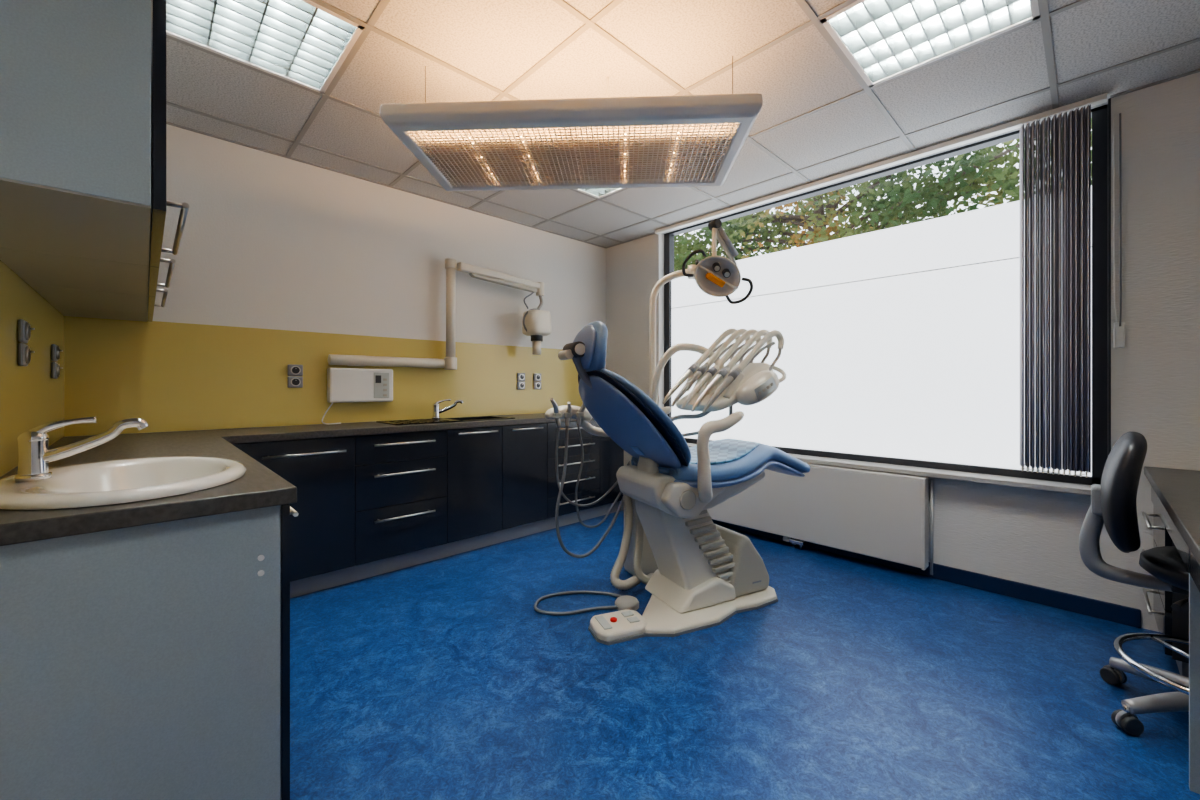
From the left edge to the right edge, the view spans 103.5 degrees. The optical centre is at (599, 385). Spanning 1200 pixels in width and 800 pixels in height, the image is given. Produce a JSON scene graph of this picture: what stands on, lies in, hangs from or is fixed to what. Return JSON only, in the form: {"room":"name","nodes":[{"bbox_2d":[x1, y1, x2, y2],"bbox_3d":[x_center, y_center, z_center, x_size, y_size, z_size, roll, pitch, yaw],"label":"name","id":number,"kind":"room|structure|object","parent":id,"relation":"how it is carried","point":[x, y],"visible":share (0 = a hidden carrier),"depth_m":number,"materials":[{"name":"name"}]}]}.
{"room":"dental clinic","nodes":[
{"label":"dental clinic","id":0,"kind":"room"},
{"bbox_2d":[69,124,605,436],"bbox_3d":[-1.272,-0.230,3.551,3.955,2.700,0.150,0,0,-44],"label":"wall","id":1,"kind":"structure","parent":0,"point":[269,241],"depth_m":3.06,"materials":[{"name":"white paint"}]},
{"bbox_2d":[64,316,582,436],"bbox_3d":[-1.313,-0.048,3.401,3.372,0.574,0.007,0,0,-44],"label":"backsplash","id":2,"kind":"structure","parent":1,"relation":"attached to","point":[171,376],"depth_m":2.74,"materials":[{"name":"yellow paint"}]},
{"bbox_2d":[288,364,302,387],"bbox_3d":[-1.843,-0.060,2.865,0.080,0.140,0.028,0,0,-44],"label":"power socket","id":3,"kind":"object","parent":2,"relation":"attached to","point":[295,372],"visible":1,"depth_m":2.86,"materials":[{"name":"grey plastic"}]},
{"bbox_2d":[517,373,524,389],"bbox_3d":[-0.662,-0.040,4.003,0.080,0.140,0.028,0,0,-44],"label":"power socket","id":4,"kind":"object","parent":2,"relation":"attached to","point":[520,376],"visible":1,"depth_m":4.00,"materials":[{"name":"grey plastic"}]},
{"bbox_2d":[534,373,540,388],"bbox_3d":[-0.540,-0.040,4.120,0.080,0.140,0.028,0,0,-44],"label":"power socket","id":5,"kind":"object","parent":2,"relation":"attached to","point":[537,376],"visible":1,"depth_m":4.11,"materials":[{"name":"grey plastic"}]},
{"bbox_2d":[322,258,551,424],"bbox_3d":[-1.082,-0.345,3.450,1.646,1.171,0.231,0,0,-40],"label":"dental x-ray machine","id":6,"kind":"object","parent":1,"relation":"attached to","point":[343,384],"visible":1,"depth_m":3.40,"materials":[{"name":"white plastic"}]},
{"bbox_2d":[166,0,1199,246],"bbox_3d":[-0.178,-1.390,1.630,5.005,0.020,4.335,0,0,-44],"label":"ceiling","id":7,"kind":"structure","parent":0,"point":[495,42],"depth_m":2.12,"materials":[{"name":"tile"}]},
{"bbox_2d":[166,0,364,93],"bbox_3d":[-1.310,-1.447,1.821,0.600,0.146,0.600,0,0,-44],"label":"recessed light","id":8,"kind":"object","parent":7,"relation":"in","point":[305,43],"visible":0.85,"depth_m":1.87,"materials":[{"name":"white metal"}]},
{"bbox_2d":[380,56,762,190],"bbox_3d":[-0.100,-1.165,1.991,1.369,0.430,0.629,0,0,3],"label":"ceiling light","id":9,"kind":"object","parent":7,"relation":"hanging from","point":[561,158],"visible":1,"depth_m":1.84,"materials":[{"name":"white metal"}]},
{"bbox_2d":[416,126,733,181],"bbox_3d":[-0.098,-0.977,2.026,1.230,0.009,0.421,0,0,3],"label":"diffuser","id":10,"kind":"object","parent":9,"relation":"attached to","point":[512,168],"depth_m":1.98,"materials":[{"name":"beige"}]},
{"bbox_2d":[574,158,625,198],"bbox_3d":[-0.013,-1.447,3.070,0.600,0.146,0.600,0,0,-44],"label":"recessed light","id":11,"kind":"object","parent":7,"relation":"in","point":[599,193],"visible":0.07,"depth_m":3.37,"materials":[{"name":"white plastic"}]},
{"bbox_2d":[151,0,1199,247],"bbox_3d":[-0.207,-1.378,1.602,4.725,0.007,4.135,0,0,-44],"label":"grid","id":12,"kind":"object","parent":7,"relation":"attached to","point":[1044,12],"depth_m":2.14,"materials":[{"name":"white metal"}]},
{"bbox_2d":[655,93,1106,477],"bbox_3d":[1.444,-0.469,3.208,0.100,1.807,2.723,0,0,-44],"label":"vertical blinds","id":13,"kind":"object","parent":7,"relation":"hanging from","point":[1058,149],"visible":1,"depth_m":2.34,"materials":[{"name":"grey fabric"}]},
{"bbox_2d":[820,0,1039,87],"bbox_3d":[1.235,-1.447,1.773,0.600,0.146,0.600,0,0,-44],"label":"recessed light","id":14,"kind":"object","parent":7,"relation":"in","point":[883,40],"visible":0.91,"depth_m":1.86,"materials":[{"name":"white"}]},
{"bbox_2d":[290,510,1199,799],"bbox_3d":[-0.189,1.170,1.620,5.075,0.100,4.435,0,0,-44],"label":"floor","id":15,"kind":"structure","parent":0,"point":[443,678],"depth_m":1.73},
{"bbox_2d":[0,413,623,799],"bbox_3d":[-0.525,0.680,2.739,3.602,0.880,2.054,0,0,-44],"label":"base cabinet","id":16,"kind":"object","parent":15,"relation":"on","point":[145,644],"visible":0.81,"depth_m":1.05,"materials":[{"name":"grey laminate"}]},
{"bbox_2d":[0,413,593,545],"bbox_3d":[-0.525,0.259,2.739,3.602,0.038,2.054,0,0,-44],"label":"countertop","id":17,"kind":"structure","parent":16,"relation":"on","point":[259,487],"depth_m":1.23,"materials":[{"name":"laminate"}]},
{"bbox_2d":[14,417,148,481],"bbox_3d":[-1.249,0.145,1.149,0.222,0.141,0.056,0,0,-40],"label":"faucet","id":18,"kind":"object","parent":17,"relation":"on","point":[34,456],"visible":1,"depth_m":1.10,"materials":[{"name":"silver metal"}]},
{"bbox_2d":[0,456,245,509],"bbox_3d":[-1.184,0.293,1.185,0.474,0.159,0.624,0,0,-44],"label":"basin","id":19,"kind":"object","parent":17,"relation":"in","point":[109,482],"visible":0.55,"depth_m":1.20,"materials":[{"name":"white ceramic"}]},
{"bbox_2d":[376,416,514,424],"bbox_3d":[-1.049,0.310,3.294,0.860,0.160,0.340,0,0,-44],"label":"sink","id":20,"kind":"object","parent":17,"relation":"in","point":[475,418],"visible":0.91,"depth_m":3.19,"materials":[{"name":"black"}]},
{"bbox_2d":[432,399,463,418],"bbox_3d":[-1.095,0.163,3.404,0.217,0.141,0.056,0,0,-19],"label":"sink faucet","id":21,"kind":"object","parent":17,"relation":"on","point":[436,410],"visible":1,"depth_m":3.38,"materials":[{"name":"silver metal"}]},
{"bbox_2d":[534,590,638,614],"bbox_3d":[-0.072,1.101,2.440,0.531,0.039,0.247,0,0,-7],"label":"foot pedal","id":22,"kind":"object","parent":15,"relation":"on","point":[625,602],"visible":1,"depth_m":2.37,"materials":[{"name":"grey"}]},
{"bbox_2d":[588,609,646,644],"bbox_3d":[0.087,1.092,2.170,0.260,0.056,0.200,0,0,-22],"label":"foot pedal","id":23,"kind":"object","parent":15,"relation":"on","point":[615,627],"visible":0.94,"depth_m":2.12,"materials":[{"name":"beige plastic"}]},
{"bbox_2d":[545,219,809,636],"bbox_3d":[0.449,0.072,2.588,1.510,2.096,0.880,0,0,-27],"label":"dental chair","id":24,"kind":"object","parent":15,"relation":"on","point":[698,573],"visible":1,"depth_m":2.37,"materials":[{"name":"beige plastic"}]},
{"bbox_2d":[585,321,607,371],"bbox_3d":[-0.040,-0.182,2.219,0.095,0.243,0.282,0,0,-27],"label":"cushion","id":25,"kind":"object","parent":24,"relation":"on","point":[596,332],"depth_m":2.11,"materials":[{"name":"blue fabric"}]},
{"bbox_2d":[599,368,690,463],"bbox_3d":[0.164,0.156,2.323,0.477,0.487,0.614,0,0,-27],"label":"backrest cushion","id":26,"kind":"object","parent":24,"relation":"on","point":[627,415],"depth_m":2.11,"materials":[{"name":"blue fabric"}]},
{"bbox_2d":[649,219,737,397],"bbox_3d":[0.572,-0.358,2.881,0.339,1.236,0.441,0,0,-44],"label":"light","id":27,"kind":"object","parent":24,"relation":"attached to","point":[714,274],"depth_m":2.78,"materials":[{"name":"beige plastic"}]},
{"bbox_2d":[712,262,720,271],"bbox_3d":[0.674,-0.688,2.737,0.044,0.044,0.050,28,29,-11],"label":"bulb socket","id":28,"kind":"object","parent":24,"relation":"attached to","point":[716,266],"depth_m":2.72,"materials":[{"name":"grey plastic"}]},
{"bbox_2d":[631,444,809,481],"bbox_3d":[0.708,0.407,2.599,1.040,0.196,0.554,0,0,-27],"label":"seat cushion","id":29,"kind":"object","parent":24,"relation":"on","point":[728,462],"depth_m":2.36,"materials":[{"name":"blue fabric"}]},
{"bbox_2d":[689,438,760,464],"bbox_3d":[0.553,0.344,2.520,0.561,0.080,0.440,0,0,-27],"label":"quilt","id":30,"kind":"object","parent":24,"relation":"on","point":[727,451],"depth_m":2.45,"materials":[{"name":"blue plastic"}]},
{"bbox_2d":[722,268,730,277],"bbox_3d":[0.735,-0.656,2.751,0.044,0.044,0.050,28,29,-11],"label":"bulb socket","id":31,"kind":"object","parent":24,"relation":"attached to","point":[726,272],"depth_m":2.73,"materials":[{"name":"grey plastic"}]},
{"bbox_2d":[1079,431,1188,735],"bbox_3d":[1.989,0.640,1.531,0.608,0.960,0.586,0,0,-12],"label":"swivel chair","id":32,"kind":"object","parent":15,"relation":"on","point":[1113,502],"visible":0.95,"depth_m":1.56,"materials":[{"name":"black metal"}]},
{"bbox_2d":[1103,665,1124,682],"bbox_3d":[1.935,1.086,1.783,0.012,0.060,0.060,0,0,-12],"label":"caster wheel","id":33,"kind":"object","parent":32,"relation":"attached to","point":[1111,673],"depth_m":1.77,"materials":[{"name":"grey plastic"}]},
{"bbox_2d":[1115,710,1138,727],"bbox_3d":[1.711,1.086,1.535,0.060,0.060,0.012,0,0,6],"label":"caster wheel","id":34,"kind":"object","parent":32,"relation":"attached to","point":[1123,718],"depth_m":1.52,"materials":[{"name":"grey plastic"}]},
{"bbox_2d":[1142,466,1199,793],"bbox_3d":[2.130,0.745,1.408,1.622,0.750,0.610,0,0,-44],"label":"desk","id":35,"kind":"object","parent":15,"relation":"on","point":[1175,493],"visible":0.71,"depth_m":1.61,"materials":[{"name":"black laminate"}]},
{"bbox_2d":[606,72,1199,631],"bbox_3d":[1.567,-0.230,3.311,0.200,2.700,4.135,0,0,-44],"label":"wall","id":36,"kind":"structure","parent":0,"point":[1017,534],"depth_m":2.21,"materials":[{"name":"white paint"}]},
{"bbox_2d":[707,463,932,574],"bbox_3d":[1.272,0.824,3.379,0.130,0.592,1.828,0,0,-44],"label":"radiator","id":37,"kind":"object","parent":36,"relation":"attached to","point":[877,514],"visible":0.71,"depth_m":3.00,"materials":[{"name":"white metal"}]},
{"bbox_2d":[806,463,924,479],"bbox_3d":[1.253,0.532,3.373,0.085,0.009,1.776,0,0,-44],"label":"grille","id":38,"kind":"object","parent":37,"relation":"attached to","point":[817,467],"depth_m":2.93,"materials":[{"name":"white metal"}]},
{"bbox_2d":[671,247,1091,475],"bbox_3d":[1.561,-0.122,3.328,0.006,1.154,2.633,0,0,-44],"label":"pane","id":39,"kind":"object","parent":36,"relation":"attached to","point":[925,366],"visible":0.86,"depth_m":3.02,"materials":[{"name":"white glass"}]},
{"bbox_2d":[671,185,1091,307],"bbox_3d":[1.561,-0.856,3.328,0.006,0.308,2.633,0,0,-44],"label":"pane","id":40,"kind":"object","parent":36,"relation":"attached to","point":[992,233],"visible":0.86,"depth_m":3.05,"materials":[{"name":"white glass"}]},
{"bbox_2d":[671,246,1091,308],"bbox_3d":[1.561,-0.700,3.327,0.008,0.004,2.633,0,0,-44],"label":"joint","id":41,"kind":"object","parent":36,"relation":"attached to","point":[1091,246],"visible":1,"depth_m":3.10,"materials":[{"name":"grey"}]},
{"bbox_2d":[664,104,1107,484],"bbox_3d":[1.563,-0.450,3.329,0.070,1.900,2.753,0,0,-44],"label":"frame","id":42,"kind":"object","parent":36,"relation":"attached to","point":[1099,115],"visible":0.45,"depth_m":2.35,"materials":[{"name":"grey metal"}]},
{"bbox_2d":[687,443,1091,495],"bbox_3d":[1.487,0.508,3.256,0.180,0.028,2.749,0,0,-44],"label":"window sill","id":43,"kind":"structure","parent":36,"relation":"attached to","point":[1083,489],"depth_m":2.65,"materials":[{"name":"grey"}]},
{"bbox_2d":[712,519,1140,627],"bbox_3d":[1.433,1.077,3.293,0.016,0.085,3.075,0,0,-44],"label":"baseboard","id":44,"kind":"structure","parent":36,"relation":"attached to","point":[1125,615],"depth_m":2.52,"materials":[{"name":"blue"}]},
{"bbox_2d":[1108,98,1110,454],"bbox_3d":[2.463,-0.437,2.287,0.079,1.874,0.009,0,0,-44],"label":"lining","id":45,"kind":"object","parent":36,"relation":"attached to","point":[1109,99],"visible":0.64,"depth_m":2.26,"materials":[{"name":"grey"}]},
{"bbox_2d":[1113,113,1124,347],"bbox_3d":[2.448,-0.730,2.231,0.028,1.100,0.037,0,0,-44],"label":"blind cord","id":46,"kind":"object","parent":36,"relation":"hanging from","point":[1119,327],"visible":1,"depth_m":2.22,"materials":[{"name":"grey plastic"}]},
{"bbox_3d":[-1.559,-0.230,0.300,1.270,2.700,4.135,0,0,-44],"label":"wall","id":47,"kind":"structure","parent":0,"visible":0},
{"bbox_2d":[0,260,63,476],"bbox_3d":[-1.782,-0.048,1.452,0.007,0.574,2.164,0,0,-44],"label":"backsplash","id":48,"kind":"structure","parent":47,"relation":"attached to","point":[30,398],"depth_m":1.49,"materials":[{"name":"yellow paint"}]},
{"bbox_2d":[18,319,34,366],"bbox_3d":[-1.746,-0.130,1.442,0.028,0.140,0.080,0,0,-44],"label":"power socket","id":49,"kind":"object","parent":48,"relation":"attached to","point":[24,329],"visible":1,"depth_m":1.42,"materials":[{"name":"grey plastic"}]},
{"bbox_2d":[51,344,62,378],"bbox_3d":[-2.232,-0.100,1.946,0.028,0.140,0.080,0,0,-44],"label":"power socket","id":50,"kind":"object","parent":48,"relation":"attached to","point":[55,350],"visible":1,"depth_m":1.92,"materials":[{"name":"grey plastic"}]},
{"bbox_2d":[0,0,188,321],"bbox_3d":[-1.657,-0.535,1.573,0.337,0.410,2.145,0,0,-44],"label":"upper cabinet","id":51,"kind":"object","parent":47,"relation":"attached to","point":[83,203],"visible":1,"depth_m":0.85,"materials":[{"name":"grey laminate"}]},
{"label":"outside","id":52,"kind":"structure","parent":0,"visible":0},
{"bbox_2d":[674,118,1091,271],"bbox_3d":[3.417,-1.126,7.063,2.943,5.514,8.787,0,0,-44],"label":"tree","id":53,"kind":"object","parent":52,"point":[905,198],"visible":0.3,"depth_m":6.17,"materials":[{"name":"green plant"}]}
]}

